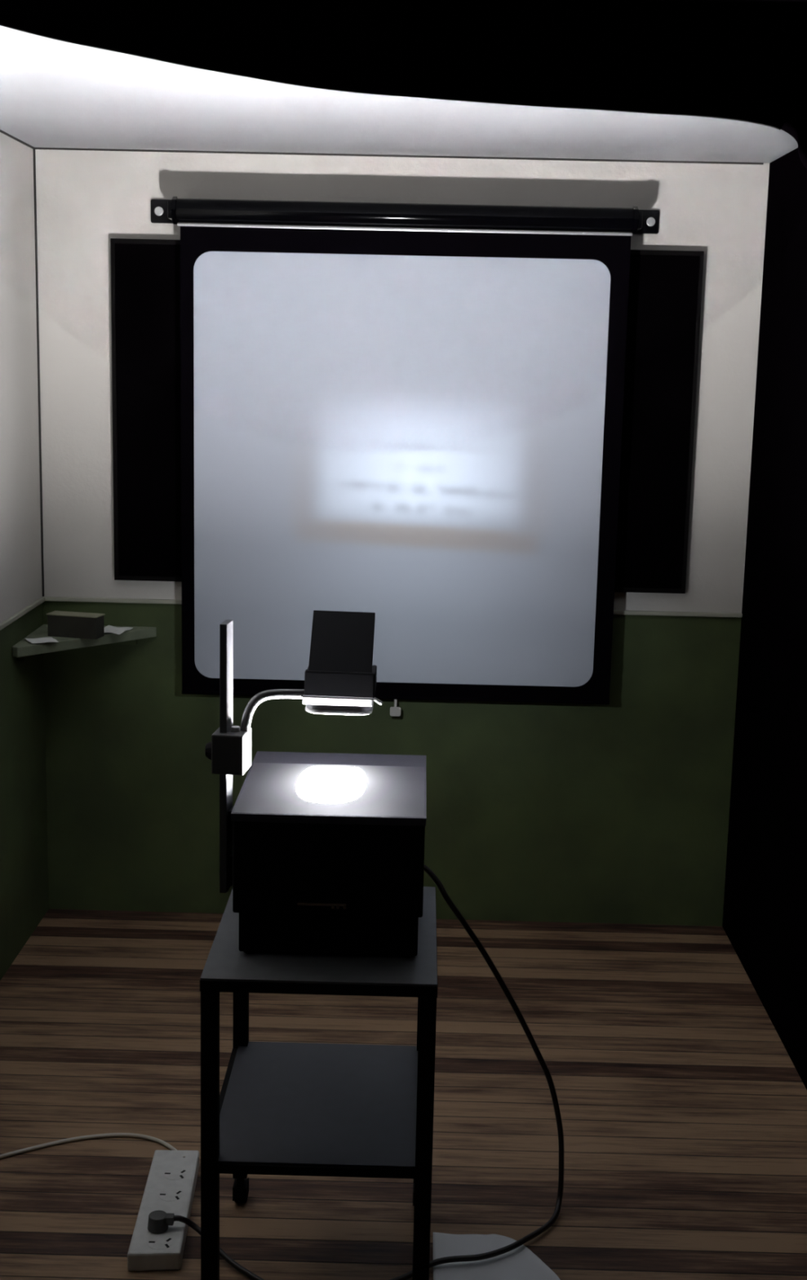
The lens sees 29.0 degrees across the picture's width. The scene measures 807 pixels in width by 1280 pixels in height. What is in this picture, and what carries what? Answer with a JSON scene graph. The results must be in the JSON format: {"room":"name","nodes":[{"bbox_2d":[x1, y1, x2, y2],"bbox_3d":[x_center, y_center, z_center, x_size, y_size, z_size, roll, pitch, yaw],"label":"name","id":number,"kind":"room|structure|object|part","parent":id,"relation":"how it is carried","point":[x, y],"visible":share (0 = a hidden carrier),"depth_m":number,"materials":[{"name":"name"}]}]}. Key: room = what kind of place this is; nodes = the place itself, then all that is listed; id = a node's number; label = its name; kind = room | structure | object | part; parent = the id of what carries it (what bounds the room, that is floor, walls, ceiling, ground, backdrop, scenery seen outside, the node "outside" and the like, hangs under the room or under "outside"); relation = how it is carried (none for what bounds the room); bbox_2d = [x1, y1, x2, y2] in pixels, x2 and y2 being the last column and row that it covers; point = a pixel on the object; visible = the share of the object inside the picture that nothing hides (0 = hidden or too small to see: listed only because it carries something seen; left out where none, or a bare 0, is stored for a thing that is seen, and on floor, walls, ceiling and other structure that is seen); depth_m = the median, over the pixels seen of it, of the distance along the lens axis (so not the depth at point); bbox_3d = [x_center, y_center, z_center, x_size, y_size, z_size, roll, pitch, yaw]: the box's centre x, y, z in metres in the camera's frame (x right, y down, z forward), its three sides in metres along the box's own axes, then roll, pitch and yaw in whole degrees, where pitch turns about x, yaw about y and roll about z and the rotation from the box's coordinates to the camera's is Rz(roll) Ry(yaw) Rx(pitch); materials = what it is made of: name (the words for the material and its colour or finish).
{"room":"classroom","nodes":[
{"label":"classroom","id":0,"kind":"room"},
{"bbox_2d":[0,132,42,623],"bbox_3d":[-1.266,-0.271,1.931,0.100,1.426,6.261,1,10,1],"label":"wall","id":1,"kind":"structure","parent":0,"point":[20,545],"depth_m":4.76,"materials":[{"name":"beige paint"}]},
{"bbox_2d":[0,129,34,149],"bbox_3d":[-1.199,-0.971,1.814,0.004,0.006,6.227,1,10,1],"label":"trim","id":2,"kind":"structure","parent":1,"relation":"attached to","point":[1,131],"depth_m":4.66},
{"bbox_2d":[0,596,44,630],"bbox_3d":[-1.226,0.430,2.068,0.012,0.016,6.217,1,10,1],"label":"trim","id":3,"kind":"structure","parent":1,"relation":"attached to","point":[6,623],"depth_m":4.83,"materials":[{"name":"white wood"}]},
{"bbox_2d":[0,602,48,981],"bbox_3d":[-1.294,0.958,2.159,0.100,1.074,6.261,1,10,1],"label":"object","id":4,"kind":"structure","parent":1,"relation":"attached to","point":[24,844],"depth_m":4.92,"materials":[{"name":"green paint"}]},
{"bbox_2d":[35,149,769,613],"bbox_3d":[0.376,-0.810,5.043,3.297,1.426,0.100,1,10,1],"label":"wall","id":5,"kind":"structure","parent":0,"point":[86,199],"depth_m":4.93,"materials":[{"name":"beige paint"}]},
{"bbox_2d":[33,149,44,596],"bbox_3d":[-1.169,-0.839,5.006,0.006,1.414,0.006,1,10,1],"label":"trim","id":6,"kind":"structure","parent":5,"relation":"attached to","point":[34,150],"depth_m":5.00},
{"bbox_2d":[12,624,156,662],"bbox_3d":[-1.006,0.017,4.959,0.376,0.058,0.405,1,10,1],"label":"corner shelf","id":7,"kind":"object","parent":5,"relation":"attached to","point":[24,649],"visible":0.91,"depth_m":4.94,"materials":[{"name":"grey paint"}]},
{"bbox_2d":[25,636,58,643],"bbox_3d":[-1.125,0.001,4.855,0.085,0.004,0.085,-4,12,-28],"label":"paper note","id":8,"kind":"object","parent":7,"relation":"on","point":[50,639],"visible":1,"depth_m":4.85,"materials":[{"name":"white paper"}]},
{"bbox_2d":[46,610,105,639],"bbox_3d":[-1.038,-0.048,4.949,0.172,0.072,0.066,4,11,12],"label":"wooden box","id":9,"kind":"object","parent":7,"relation":"on","point":[60,624],"visible":1,"depth_m":4.92,"materials":[{"name":"brown wood"}]},
{"bbox_3d":[-1.038,-0.081,4.942,0.172,0.004,0.066,4,11,12],"label":"lid","id":10,"kind":"part","parent":9,"relation":"part of","materials":[{"name":"brown wood"}]},
{"bbox_2d":[104,625,133,634],"bbox_3d":[-0.937,-0.033,5.052,0.085,0.007,0.120,3,11,12],"label":"paper note","id":11,"kind":"object","parent":7,"relation":"on","point":[109,628],"visible":0.82,"depth_m":5.06,"materials":[{"name":"white paper"}]},
{"bbox_2d":[43,600,741,926],"bbox_3d":[0.349,0.419,5.270,3.297,1.074,0.100,1,10,1],"label":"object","id":12,"kind":"structure","parent":5,"relation":"attached to","point":[618,811],"depth_m":5.23,"materials":[{"name":"green paint"}]},
{"bbox_2d":[44,596,742,617],"bbox_3d":[-0.040,-0.108,5.121,2.297,0.014,0.014,1,10,1],"label":"trim","id":13,"kind":"structure","parent":5,"relation":"attached to","point":[46,598],"depth_m":5.12,"materials":[{"name":"white wood"}]},
{"bbox_2d":[34,147,764,164],"bbox_3d":[-0.019,-1.509,4.867,2.277,0.006,0.004,1,10,1],"label":"trim","id":14,"kind":"structure","parent":5,"relation":"attached to","point":[55,148],"depth_m":4.87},
{"bbox_2d":[151,196,659,715],"bbox_3d":[-0.015,-0.556,4.959,1.594,1.613,0.167,1,10,1],"label":"projection screen","id":15,"kind":"object","parent":5,"relation":"attached to","point":[419,429],"visible":1,"depth_m":4.89,"materials":[{"name":"white fabric"}]},
{"bbox_3d":[-0.712,-1.325,4.829,0.012,0.051,0.148,1,10,1],"label":"bracket arm","id":16,"kind":"part","parent":15,"relation":"part of","materials":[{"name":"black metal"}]},
{"bbox_3d":[0.721,-1.290,4.815,0.012,0.051,0.148,1,10,1],"label":"bracket arm","id":17,"kind":"part","parent":15,"relation":"part of","materials":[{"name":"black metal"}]},
{"bbox_2d":[110,238,704,593],"bbox_3d":[-0.002,-0.708,5.001,1.860,1.083,0.030,1,10,1],"label":"chalkboard","id":18,"kind":"object","parent":5,"relation":"attached to","point":[665,286],"visible":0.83,"depth_m":4.99,"materials":[{"name":"paint"}]},
{"bbox_2d":[0,908,806,1279],"bbox_3d":[0.292,1.565,2.299,3.297,0.100,6.361,1,10,1],"label":"floor","id":19,"kind":"structure","parent":0,"point":[682,1103],"depth_m":4.00,"materials":[{"name":"brown wood"}]},
{"bbox_2d":[0,1133,199,1271],"bbox_3d":[-0.728,1.232,3.584,0.750,0.043,0.487,6,11,24],"label":"power strip","id":20,"kind":"object","parent":19,"relation":"on","point":[171,1184],"visible":1,"depth_m":3.45,"materials":[{"name":"white plastic"}]},
{"bbox_3d":[-0.866,1.219,3.682,0.664,0.023,0.177,-1,11,-14],"label":"strip cord","id":21,"kind":"part","parent":20,"relation":"part of","materials":[{"name":"white plastic"}]},
{"bbox_2d":[147,1235,172,1249],"bbox_3d":[-0.513,1.270,3.289,0.052,0.001,0.052,5,11,20],"label":"socket","id":22,"kind":"object","parent":20,"relation":"attached to","point":[154,1242],"depth_m":3.29,"materials":[{"name":"white plastic"}]},
{"bbox_2d":[159,1188,182,1200],"bbox_3d":[-0.519,1.235,3.475,0.052,0.001,0.052,-2,11,-18],"label":"socket","id":23,"kind":"object","parent":20,"relation":"attached to","point":[165,1194],"depth_m":3.47,"materials":[{"name":"white plastic"}]},
{"bbox_2d":[164,1168,186,1179],"bbox_3d":[-0.522,1.219,3.564,0.052,0.001,0.052,5,11,20],"label":"socket","id":24,"kind":"object","parent":20,"relation":"attached to","point":[169,1173],"depth_m":3.56,"materials":[{"name":"white plastic"}]},
{"bbox_2d":[200,886,437,1279],"bbox_3d":[-0.161,0.950,3.217,0.439,0.755,0.555,1,10,1],"label":"trolley","id":25,"kind":"object","parent":19,"relation":"on","point":[281,1108],"visible":0.88,"depth_m":3.00,"materials":[{"name":"black metal"}]},
{"bbox_3d":[-0.366,0.971,2.959,0.032,0.659,0.032,1,10,1],"label":"leg","id":26,"kind":"part","parent":25,"relation":"part of","materials":[{"name":"black metal"}]},
{"bbox_3d":[-0.359,0.880,3.452,0.032,0.659,0.032,1,10,1],"label":"leg","id":27,"kind":"part","parent":25,"relation":"part of","materials":[{"name":"black metal"}]},
{"bbox_2d":[204,610,426,957],"bbox_3d":[-0.167,0.257,3.132,0.426,0.638,0.462,1,10,1],"label":"projector","id":28,"kind":"object","parent":25,"relation":"on","point":[320,852],"visible":1,"depth_m":2.98,"materials":[{"name":"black metal"}]},
{"bbox_3d":[-0.368,0.212,2.997,0.023,0.043,0.043,1,10,1],"label":"knob","id":29,"kind":"part","parent":28,"relation":"part of","materials":[{"name":"black plastic"}]},
{"bbox_3d":[-0.341,0.226,3.008,0.019,0.530,0.054,1,10,1],"label":"post","id":30,"kind":"part","parent":28,"relation":"part of","materials":[{"name":"silver metal"}]},
{"bbox_3d":[-0.331,0.446,3.049,0.019,0.060,0.035,1,10,1],"label":"post mount","id":31,"kind":"part","parent":28,"relation":"part of","materials":[{"name":"black metal"}]},
{"bbox_3d":[-0.329,0.357,3.033,0.019,0.060,0.035,1,10,1],"label":"post mount","id":32,"kind":"part","parent":28,"relation":"part of","materials":[{"name":"black metal"}]},
{"bbox_3d":[-0.250,0.137,3.009,0.133,0.084,0.022,-2,11,-18],"label":"arm","id":33,"kind":"part","parent":28,"relation":"part of"},
{"bbox_3d":[-0.137,0.301,3.093,0.357,0.014,0.360,1,10,1],"label":"stage glass","id":34,"kind":"part","parent":28,"relation":"part of","materials":[{"name":"white"}]},
{"bbox_3d":[-0.137,0.294,3.139,0.365,0.015,0.462,1,10,1],"label":"stage frame","id":35,"kind":"part","parent":28,"relation":"part of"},
{"bbox_3d":[-0.049,0.117,3.005,0.020,0.014,0.007,5,11,18],"label":"lever","id":36,"kind":"part","parent":28,"relation":"part of","materials":[{"name":"silver metal"}]},
{"bbox_3d":[-0.161,0.955,3.208,0.437,0.018,0.533,1,10,1],"label":"shelf frame","id":37,"kind":"part","parent":25,"relation":"part of","materials":[{"name":"black metal"}]},
{"bbox_2d":[217,1041,417,1168],"bbox_3d":[-0.161,0.944,3.206,0.413,0.004,0.521,1,10,1],"label":"shelf","id":38,"kind":"object","parent":25,"relation":"attached to","point":[282,1104],"depth_m":3.17,"materials":[{"name":"grey metal"}]},
{"bbox_3d":[-0.153,0.595,3.141,0.439,0.022,0.535,1,10,1],"label":"frame","id":39,"kind":"part","parent":25,"relation":"part of","materials":[{"name":"black metal"}]},
{"bbox_3d":[0.045,0.889,3.448,0.032,0.659,0.032,1,10,1],"label":"leg","id":40,"kind":"part","parent":25,"relation":"part of","materials":[{"name":"black metal"}]},
{"bbox_3d":[0.038,0.981,2.955,0.032,0.659,0.032,1,10,1],"label":"leg","id":41,"kind":"part","parent":25,"relation":"part of","materials":[{"name":"black metal"}]},
{"bbox_2d":[147,864,564,1279],"bbox_3d":[-0.059,0.911,3.298,0.920,0.806,0.324,-3,11,-20],"label":"power cord","id":42,"kind":"object","parent":19,"relation":"on","point":[159,1221],"visible":0.91,"depth_m":3.41,"materials":[{"name":"black rubber"}]},
{"bbox_2d":[433,1231,559,1279],"bbox_3d":[0.196,1.331,3.251,0.268,0.008,0.335,1,10,1],"label":"paper sheet","id":43,"kind":"object","parent":19,"relation":"on","point":[521,1263],"visible":0.98,"depth_m":3.31,"materials":[{"name":"paper"}]},
{"bbox_2d":[0,0,806,163],"bbox_3d":[0.349,-0.992,1.826,3.297,0.100,6.361,1,10,1],"label":"ceiling","id":44,"kind":"structure","parent":0,"point":[54,93],"depth_m":4.15,"materials":[{"name":"white paint"}]},
{"bbox_2d":[0,0,806,168],"bbox_3d":[-0.045,-0.939,2.727,2.284,0.353,0.026,1,10,1],"label":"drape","id":45,"kind":"object","parent":44,"relation":"hanging from","point":[743,62],"visible":1,"depth_m":2.71,"materials":[{"name":"fabric"}]},
{"bbox_2d":[722,147,806,1089],"bbox_3d":[1.083,0.314,2.006,0.030,2.501,6.261,1,10,1],"label":"wall","id":46,"kind":"structure","parent":0,"point":[765,919],"depth_m":4.62,"materials":[{"name":"black paint"}]}
]}

